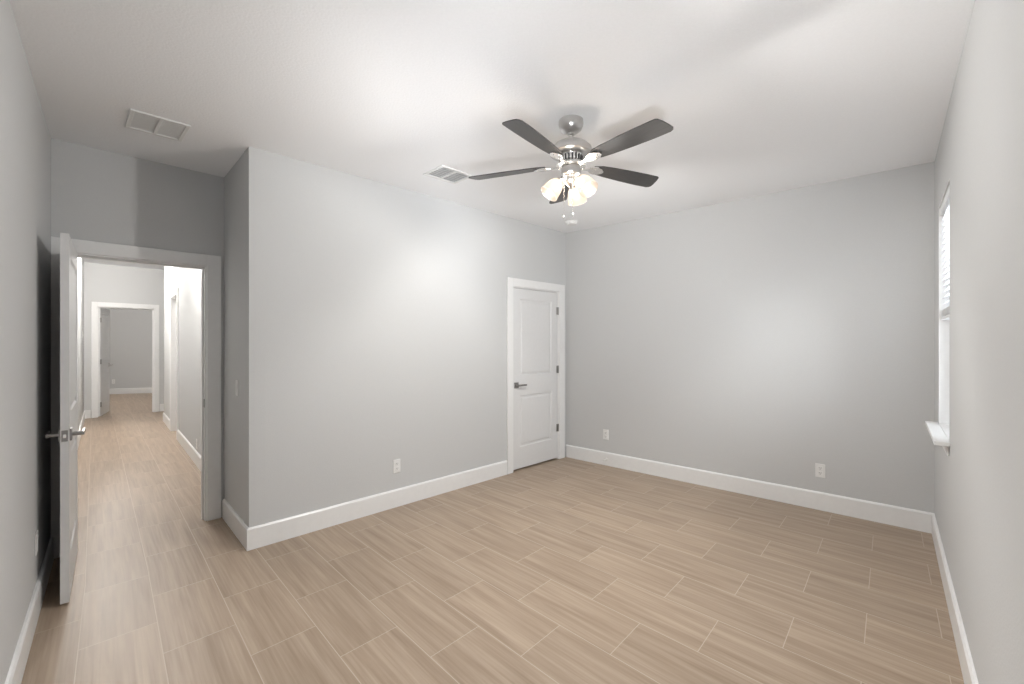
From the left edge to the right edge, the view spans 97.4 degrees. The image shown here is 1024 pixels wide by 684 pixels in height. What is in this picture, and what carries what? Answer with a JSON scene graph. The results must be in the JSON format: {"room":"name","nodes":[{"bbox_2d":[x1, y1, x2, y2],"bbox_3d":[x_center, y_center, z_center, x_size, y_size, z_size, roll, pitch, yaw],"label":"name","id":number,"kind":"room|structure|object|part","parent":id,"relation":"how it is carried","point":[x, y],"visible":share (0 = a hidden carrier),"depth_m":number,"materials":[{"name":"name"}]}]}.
{"room":"empty bedroom","nodes":[
{"label":"empty bedroom","id":0,"kind":"room"},
{"bbox_2d":[0,0,83,683],"bbox_3d":[-3.960,-0.060,3.856,0.201,2.960,11.624,0,0,-42],"label":"wall","id":1,"kind":"structure","parent":0,"point":[25,139],"depth_m":2.00,"materials":[{"name":"grey paint"}]},
{"bbox_2d":[5,537,53,683],"bbox_3d":[-1.508,1.345,1.261,0.016,0.150,4.487,0,0,-42],"label":"baseboard","id":2,"kind":"structure","parent":1,"relation":"attached to","point":[15,674],"depth_m":2.10,"materials":[{"name":"white wood"}]},
{"bbox_2d":[35,530,37,555],"bbox_3d":[-2.475,1.051,2.344,0.009,0.114,0.070,0,0,-42],"label":"wall outlet","id":3,"kind":"object","parent":1,"relation":"attached to","point":[36,533],"visible":1,"depth_m":2.32,"materials":[{"name":"white plastic"}]},
{"bbox_2d":[78,411,84,446],"bbox_3d":[-5.450,1.345,5.624,0.016,0.150,7.002,0,0,-42],"label":"baseboard","id":4,"kind":"structure","parent":1,"relation":"attached to","point":[83,416],"depth_m":6.89,"materials":[{"name":"white wood"}]},
{"bbox_2d":[83,258,163,269],"bbox_3d":[-4.672,-1.490,6.408,3.500,0.100,7.152,0,0,-45],"label":"ceiling","id":5,"kind":"structure","parent":0,"point":[84,259],"depth_m":8.36,"materials":[{"name":"white paint"}]},
{"bbox_2d":[84,262,163,411],"bbox_3d":[-7.270,-0.060,8.936,0.115,2.960,3.606,0,0,40],"label":"wall","id":6,"kind":"structure","parent":0,"point":[102,282],"depth_m":8.55,"materials":[{"name":"grey paint"}]},
{"bbox_2d":[85,410,90,418],"bbox_3d":[-7.775,1.345,8.239,0.016,0.150,0.089,0,0,40],"label":"baseboard","id":7,"kind":"structure","parent":6,"relation":"attached to","point":[87,412],"depth_m":8.23,"materials":[{"name":"white wood"}]},
{"bbox_2d":[98,308,112,415],"bbox_3d":[-7.883,0.393,8.734,0.093,2.030,0.767,0,0,-32],"label":"door","id":8,"kind":"structure","parent":6,"relation":"in","point":[104,364],"depth_m":8.63,"materials":[{"name":"white paint"}]},
{"bbox_2d":[91,302,158,417],"bbox_3d":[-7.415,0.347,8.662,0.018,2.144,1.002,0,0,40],"label":"trim","id":9,"kind":"structure","parent":6,"relation":"attached to","point":[94,305],"depth_m":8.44,"materials":[{"name":"white wood"}]},
{"bbox_2d":[103,308,151,388],"bbox_3d":[-10.502,-0.002,12.135,4.500,2.843,0.115,0,0,-19],"label":"wall","id":10,"kind":"structure","parent":0,"point":[130,329],"depth_m":12.14,"materials":[{"name":"grey paint"}]},
{"bbox_2d":[110,387,151,393],"bbox_3d":[-10.244,1.345,12.154,3.600,0.150,0.016,0,0,-19],"label":"baseboard","id":11,"kind":"structure","parent":10,"relation":"attached to","point":[115,390],"depth_m":12.13,"materials":[{"name":"white wood"}]},
{"bbox_2d":[51,138,223,516],"bbox_3d":[-2.709,-0.002,3.327,0.115,2.843,0.978,0,0,44],"label":"wall","id":12,"kind":"structure","parent":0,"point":[98,195],"depth_m":3.24,"materials":[{"name":"grey paint"}]},
{"bbox_2d":[45,233,84,604],"bbox_3d":[-2.663,0.414,2.710,0.151,1.987,0.809,0,0,-42],"label":"door","id":13,"kind":"structure","parent":12,"relation":"in","point":[68,432],"depth_m":2.44,"materials":[{"name":"white paint"}]},
{"bbox_3d":[-2.506,0.510,2.464,0.058,0.064,0.157,0,0,-42],"label":"handle","id":14,"kind":"part","parent":13,"relation":"part of","materials":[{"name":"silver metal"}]},
{"bbox_3d":[-2.400,0.510,2.415,0.025,0.060,0.002,0,0,-42],"label":"latch plate","id":15,"kind":"part","parent":13,"relation":"part of","materials":[{"name":"silver metal"}]},
{"bbox_3d":[-2.435,0.510,2.524,0.058,0.064,0.152,0,0,-42],"label":"handle","id":16,"kind":"part","parent":13,"relation":"part of","materials":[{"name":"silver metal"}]},
{"bbox_2d":[51,236,220,558],"bbox_3d":[-2.711,0.370,3.312,0.133,2.100,0.956,0,0,44],"label":"door frame","id":17,"kind":"structure","parent":12,"relation":"attached to","point":[213,263],"depth_m":3.54,"materials":[{"name":"white wood"}]},
{"bbox_2d":[164,147,264,527],"bbox_3d":[-3.945,-0.060,5.580,0.283,2.960,6.624,0,0,-43],"label":"wall","id":18,"kind":"structure","parent":0,"point":[234,179],"depth_m":3.35,"materials":[{"name":"grey paint"}]},
{"bbox_2d":[163,412,169,429],"bbox_3d":[-5.809,1.345,7.572,0.016,0.150,1.166,0,0,-42],"label":"baseboard","id":19,"kind":"structure","parent":18,"relation":"attached to","point":[166,420],"depth_m":7.53,"materials":[{"name":"white wood"}]},
{"bbox_2d":[172,296,175,430],"bbox_3d":[-5.048,0.370,6.842,0.131,2.100,0.788,0,0,-42],"label":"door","id":20,"kind":"structure","parent":18,"relation":"attached to","point":[174,297],"depth_m":7.09,"materials":[{"name":"white wood"}]},
{"bbox_2d":[170,288,178,438],"bbox_3d":[-5.102,0.327,6.793,0.018,2.184,0.950,0,0,-42],"label":"trim","id":21,"kind":"structure","parent":18,"relation":"attached to","point":[175,292],"depth_m":6.49,"materials":[{"name":"white wood"}]},
{"bbox_2d":[177,430,200,470],"bbox_3d":[-3.486,1.345,5.016,0.016,0.150,3.864,0,0,-42],"label":"baseboard","id":22,"kind":"structure","parent":18,"relation":"attached to","point":[190,450],"depth_m":5.52,"materials":[{"name":"white wood"}]},
{"bbox_2d":[222,499,248,550],"bbox_3d":[-2.053,1.345,3.332,0.016,0.150,0.789,0,0,-43],"label":"baseboard","id":23,"kind":"structure","parent":18,"relation":"attached to","point":[233,520],"depth_m":3.29,"materials":[{"name":"white wood"}]},
{"bbox_2d":[235,380,238,395],"bbox_3d":[-2.017,0.345,3.297,0.010,0.114,0.070,0,0,-43],"label":"light switch","id":24,"kind":"object","parent":18,"relation":"attached to","point":[237,381],"visible":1,"depth_m":3.28,"materials":[{"name":"white plastic"}]},
{"bbox_2d":[244,147,565,526],"bbox_3d":[-0.604,-0.002,4.333,0.115,2.843,3.475,0,0,45],"label":"wall","id":25,"kind":"structure","parent":0,"point":[386,305],"depth_m":3.72,"materials":[{"name":"grey paint"}]},
{"bbox_2d":[247,460,506,550],"bbox_3d":[-0.924,1.345,3.918,0.016,0.150,2.466,0,0,45],"label":"baseboard","id":26,"kind":"structure","parent":25,"relation":"attached to","point":[276,531],"depth_m":3.63,"materials":[{"name":"white wood"}]},
{"bbox_2d":[393,459,399,472],"bbox_3d":[-0.987,1.073,3.859,0.009,0.114,0.070,0,0,45],"label":"wall outlet","id":27,"kind":"object","parent":25,"relation":"attached to","point":[396,463],"visible":1,"depth_m":3.85,"materials":[{"name":"white plastic"}]},
{"bbox_2d":[507,277,564,473],"bbox_3d":[0.240,0.412,5.179,0.116,2.014,0.803,0,0,45],"label":"door frame","id":28,"kind":"structure","parent":25,"relation":"attached to","point":[513,286],"depth_m":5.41,"materials":[{"name":"white wood"}]},
{"bbox_2d":[513,288,558,469],"bbox_3d":[0.298,0.411,5.146,0.093,1.977,0.797,0,0,45],"label":"door","id":29,"kind":"structure","parent":25,"relation":"in","point":[535,368],"depth_m":5.11,"materials":[{"name":"white paint"}]},
{"bbox_3d":[0.094,0.483,4.916,0.058,0.064,0.147,0,0,45],"label":"handle","id":30,"kind":"part","parent":29,"relation":"part of","materials":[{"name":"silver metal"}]},
{"bbox_2d":[21,393,963,683],"bbox_3d":[-4.849,1.450,7.300,17.708,0.060,5.525,0,0,41],"label":"floor","id":31,"kind":"structure","parent":0,"point":[566,570],"depth_m":2.57,"materials":[{"name":"brown wood"}]},
{"bbox_2d":[10,0,974,232],"bbox_3d":[-0.050,-1.373,2.883,4.460,0.100,4.878,0,0,42],"label":"ceiling","id":32,"kind":"structure","parent":0,"point":[758,97],"depth_m":2.32,"materials":[{"name":"white paint"}]},
{"bbox_2d":[125,108,190,141],"bbox_3d":[-2.175,-1.318,2.762,0.300,0.010,0.285,0,0,45],"label":"ceiling vent","id":33,"kind":"object","parent":32,"relation":"in","point":[141,121],"visible":1,"depth_m":2.75,"materials":[{"name":"white metal"}]},
{"bbox_2d":[423,165,472,183],"bbox_3d":[-0.506,-1.317,3.576,0.255,0.014,0.310,0,0,45],"label":"ceiling vent","id":34,"kind":"object","parent":32,"relation":"in","point":[443,173],"visible":0.91,"depth_m":3.57,"materials":[{"name":"white metal"}]},
{"bbox_2d":[468,115,672,218],"bbox_3d":[0.336,-1.024,2.744,1.227,0.598,1.214,0,0,0],"label":"ceiling fan","id":35,"kind":"object","parent":32,"relation":"hanging from","point":[571,153],"visible":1,"depth_m":2.63,"materials":[{"name":"wood"}]},
{"bbox_3d":[-0.029,-1.054,2.830,0.499,0.006,0.132,-1,11,19],"label":"blade","id":36,"kind":"part","parent":35,"relation":"part of","materials":[{"name":"laminate"}]},
{"bbox_3d":[0.126,-1.060,2.366,0.132,0.006,0.499,13,7,34],"label":"blade","id":37,"kind":"part","parent":35,"relation":"part of","materials":[{"name":"grey wood"}]},
{"bbox_3d":[0.237,-0.902,2.676,0.131,0.133,0.116,0,0,0],"label":"lamp shade","id":38,"kind":"part","parent":35,"relation":"part of","materials":[{"name":"white glass"}]},
{"bbox_3d":[0.344,-1.042,3.104,0.132,0.006,0.499,-11,-2,-2],"label":"blade","id":39,"kind":"part","parent":35,"relation":"part of","materials":[{"name":"laminate"}]},
{"bbox_3d":[0.408,-0.902,2.810,0.119,0.133,0.130,0,0,0],"label":"lamp shade","id":40,"kind":"part","parent":35,"relation":"part of","materials":[{"name":"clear glass"}]},
{"bbox_3d":[0.425,-0.914,2.617,0.057,0.074,0.060,0,0,0],"label":"light bulb","id":41,"kind":"part","parent":35,"relation":"part of","materials":[{"name":"beige glass"}]},
{"bbox_3d":[0.434,-0.902,2.606,0.125,0.133,0.127,0,0,0],"label":"lamp shade","id":42,"kind":"part","parent":35,"relation":"part of","materials":[{"name":"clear glass"}]},
{"bbox_3d":[0.721,-1.051,2.870,0.499,0.006,0.132,1,-12,-25],"label":"blade","id":43,"kind":"part","parent":35,"relation":"part of","materials":[{"name":"laminate"}]},
{"bbox_3d":[0.607,-1.060,2.384,0.132,0.006,0.499,14,-9,-38],"label":"blade","id":44,"kind":"part","parent":35,"relation":"part of","materials":[{"name":"grey wood"}]},
{"bbox_2d":[565,220,577,225],"bbox_3d":[0.660,-1.304,4.995,0.150,0.038,0.150,0,0,0],"label":"smoke detector","id":45,"kind":"object","parent":32,"relation":"attached to","point":[569,222],"visible":1,"depth_m":4.95,"materials":[{"name":"white plastic"}]},
{"bbox_2d":[566,162,933,512],"bbox_3d":[1.927,-0.002,4.463,3.528,2.843,0.115,0,0,42],"label":"wall","id":46,"kind":"structure","parent":0,"point":[771,337],"depth_m":4.03,"materials":[{"name":"grey paint"}]},
{"bbox_2d":[603,429,608,439],"bbox_3d":[1.073,1.070,5.148,0.070,0.114,0.009,0,0,42],"label":"wall outlet","id":47,"kind":"object","parent":46,"relation":"attached to","point":[605,432],"visible":1,"depth_m":5.14,"materials":[{"name":"white plastic"}]},
{"bbox_2d":[566,445,932,533],"bbox_3d":[1.883,1.345,4.414,3.298,0.150,0.016,0,0,42],"label":"baseboard","id":48,"kind":"structure","parent":46,"relation":"attached to","point":[918,520],"depth_m":4.02,"materials":[{"name":"white wood"}]},
{"bbox_2d":[815,463,824,477],"bbox_3d":[2.590,1.089,3.782,0.070,0.114,0.009,0,0,42],"label":"wall outlet","id":49,"kind":"object","parent":46,"relation":"attached to","point":[819,468],"visible":1,"depth_m":3.78,"materials":[{"name":"white plastic"}]},
{"bbox_2d":[934,0,1023,683],"bbox_3d":[1.565,-0.002,1.356,0.150,2.843,4.996,0,0,40],"label":"wall","id":50,"kind":"structure","parent":0,"point":[979,487],"depth_m":1.53,"materials":[{"name":"grey paint"}]},
{"bbox_2d":[925,421,949,446],"bbox_3d":[2.652,0.564,2.752,0.150,0.024,0.820,0,0,40],"label":"window sill","id":51,"kind":"structure","parent":50,"relation":"attached to","point":[939,432],"depth_m":2.71,"materials":[{"name":"white wood"}]},
{"bbox_2d":[939,181,948,423],"bbox_3d":[2.702,-0.166,2.709,0.150,1.468,0.720,0,0,40],"label":"window","id":52,"kind":"structure","parent":50,"relation":"attached to","point":[943,324],"depth_m":3.01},
{"bbox_2d":[940,187,948,319],"bbox_3d":[2.671,-0.515,2.735,0.056,0.751,0.696,0,0,40],"label":"window blind","id":53,"kind":"object","parent":50,"relation":"attached to","point":[944,210],"visible":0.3,"depth_m":2.80,"materials":[{"name":"white plastic"}]},
{"bbox_3d":[2.671,-0.149,2.735,0.050,0.018,0.696,0,0,40],"label":"rail","id":54,"kind":"part","parent":53,"relation":"part of","materials":[{"name":"white plastic"}]},
{"bbox_2d":[942,446,949,455],"bbox_3d":[2.643,0.605,2.766,0.012,0.056,0.770,0,0,40],"label":"trim","id":55,"kind":"structure","parent":50,"relation":"attached to","point":[946,449],"depth_m":2.47,"materials":[{"name":"white wood"}]},
{"bbox_2d":[932,513,978,683],"bbox_3d":[1.539,1.345,1.453,0.016,0.150,4.880,0,0,40],"label":"baseboard","id":56,"kind":"structure","parent":50,"relation":"attached to","point":[969,675],"depth_m":2.17,"materials":[{"name":"white wood"}]}
]}

